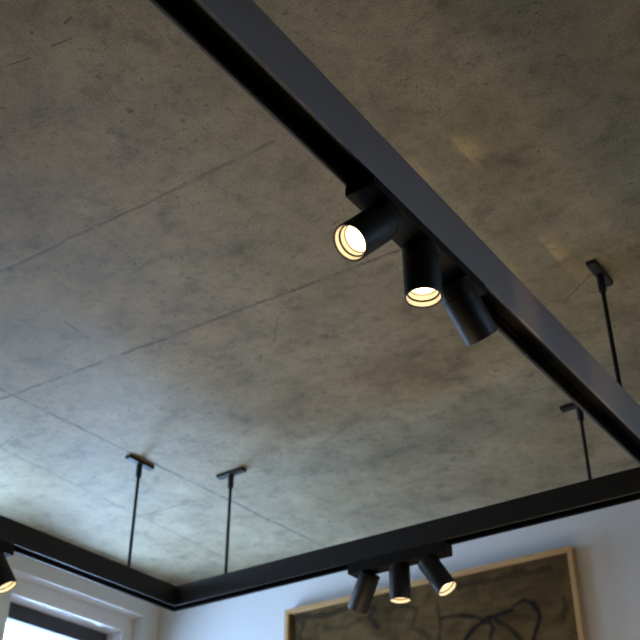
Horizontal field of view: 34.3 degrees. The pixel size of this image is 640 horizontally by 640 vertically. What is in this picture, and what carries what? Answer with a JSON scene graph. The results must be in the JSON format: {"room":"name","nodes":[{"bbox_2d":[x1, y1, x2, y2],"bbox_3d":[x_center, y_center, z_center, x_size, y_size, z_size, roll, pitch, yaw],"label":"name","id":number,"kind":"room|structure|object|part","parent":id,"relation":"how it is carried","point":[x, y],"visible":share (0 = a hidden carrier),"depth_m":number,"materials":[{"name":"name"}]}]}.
{"room":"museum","nodes":[
{"label":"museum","id":0,"kind":"room"},
{"bbox_2d":[0,552,159,639],"bbox_3d":[-2.405,1.115,1.622,0.300,2.900,6.197,-21,-39,29],"label":"window casing","id":1,"kind":"structure","parent":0,"point":[145,615],"depth_m":3.92,"materials":[{"name":"white paint"}]},
{"bbox_2d":[2,577,133,639],"bbox_3d":[-0.995,1.562,3.637,0.130,1.174,0.668,-21,-39,29],"label":"window","id":2,"kind":"structure","parent":1,"relation":"in","point":[32,607],"depth_m":3.92,"materials":[{"name":"white paint"}]},
{"bbox_3d":[-1.028,1.574,3.657,0.050,1.084,0.578,-21,-39,29],"label":"sash","id":3,"kind":"part","parent":2,"relation":"part of","materials":[{"name":"grey paint"}]},
{"bbox_2d":[0,0,639,585],"bbox_3d":[-0.388,-0.988,1.277,5.251,0.250,6.197,-21,-39,29],"label":"ceiling","id":4,"kind":"structure","parent":0,"point":[178,296],"depth_m":2.38,"materials":[{"name":"concrete"}]},
{"bbox_2d":[0,0,639,611],"bbox_3d":[-0.809,-0.300,1.704,1.626,0.434,3.902,-21,-39,29],"label":"track","id":5,"kind":"object","parent":4,"relation":"hanging from","point":[237,36],"visible":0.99,"depth_m":1.90,"materials":[{"name":"black metal"}]},
{"bbox_2d":[0,539,16,593],"bbox_3d":[-0.892,0.581,2.583,0.090,0.134,0.326,-21,-39,29],"label":"spotlight","id":6,"kind":"object","parent":5,"relation":"attached to","point":[8,581],"visible":1,"depth_m":2.66,"materials":[{"name":"black metal"}]},
{"bbox_3d":[-1.510,0.047,1.928,0.037,0.027,3.699,-21,-39,29],"label":"conductor rail","id":7,"kind":"part","parent":5,"relation":"part of","materials":[{"name":"black plastic"}]},
{"bbox_3d":[-0.559,0.585,3.124,0.010,0.330,0.010,-21,-39,29],"label":"suspension rod","id":8,"kind":"part","parent":5,"relation":"part of","materials":[{"name":"black metal"}]},
{"bbox_3d":[-0.558,0.443,3.218,0.023,0.012,0.106,-21,-39,29],"label":"ceiling plate","id":9,"kind":"part","parent":5,"relation":"part of","materials":[{"name":"black metal"}]},
{"bbox_3d":[-0.281,0.628,3.188,0.010,0.330,0.010,-21,-39,29],"label":"suspension rod","id":10,"kind":"part","parent":5,"relation":"part of","materials":[{"name":"black metal"}]},
{"bbox_3d":[-0.281,0.485,3.282,0.106,0.012,0.023,-21,-39,29],"label":"ceiling plate","id":11,"kind":"part","parent":5,"relation":"part of","materials":[{"name":"black metal"}]},
{"bbox_3d":[-0.226,-0.427,1.141,0.040,0.027,3.703,-21,-39,29],"label":"conductor rail","id":12,"kind":"part","parent":5,"relation":"part of","materials":[{"name":"black plastic"}]},
{"bbox_2d":[348,540,456,613],"bbox_3d":[0.210,0.686,2.737,0.330,0.134,0.074,-21,-39,29],"label":"spotlight","id":13,"kind":"object","parent":5,"relation":"attached to","point":[427,556],"visible":1,"depth_m":2.72,"materials":[{"name":"black metal"}]},
{"bbox_3d":[0.180,0.623,2.795,1.572,0.027,0.037,-21,-39,29],"label":"conductor rail","id":14,"kind":"part","parent":5,"relation":"part of","materials":[{"name":"black plastic"}]},
{"bbox_2d":[333,174,497,345],"bbox_3d":[0.150,-0.072,1.542,0.076,0.118,0.368,-23,-40,31],"label":"spotlight","id":15,"kind":"object","parent":5,"relation":"attached to","point":[433,274],"visible":1,"depth_m":1.52,"materials":[{"name":"black metal"}]},
{"bbox_3d":[0.722,0.235,2.895,0.106,0.012,0.023,-21,-39,29],"label":"ceiling plate","id":16,"kind":"part","parent":5,"relation":"part of","materials":[{"name":"black metal"}]},
{"bbox_3d":[0.721,0.355,2.817,0.010,0.273,0.010,-21,-39,29],"label":"suspension rod","id":17,"kind":"part","parent":5,"relation":"part of","materials":[{"name":"black metal"}]},
{"bbox_3d":[0.640,-0.106,2.375,0.023,0.012,0.106,-21,-39,29],"label":"ceiling plate","id":18,"kind":"part","parent":5,"relation":"part of","materials":[{"name":"black metal"}]},
{"bbox_3d":[0.640,0.037,2.281,0.010,0.330,0.010,-21,-39,29],"label":"suspension rod","id":19,"kind":"part","parent":5,"relation":"part of","materials":[{"name":"black metal"}]},
{"bbox_2d":[157,500,639,639],"bbox_3d":[1.325,1.649,2.413,4.651,2.900,0.300,-21,-39,29],"label":"wall","id":20,"kind":"structure","parent":0,"point":[605,541],"depth_m":3.37,"materials":[{"name":"white paint"}]},
{"bbox_2d":[284,545,586,639],"bbox_3d":[0.335,1.240,3.292,1.122,0.842,0.032,-21,-39,29],"label":"framed painting","id":21,"kind":"object","parent":20,"relation":"attached to","point":[536,596],"visible":0.94,"depth_m":3.35,"materials":[{"name":"brown wood"}]}
]}

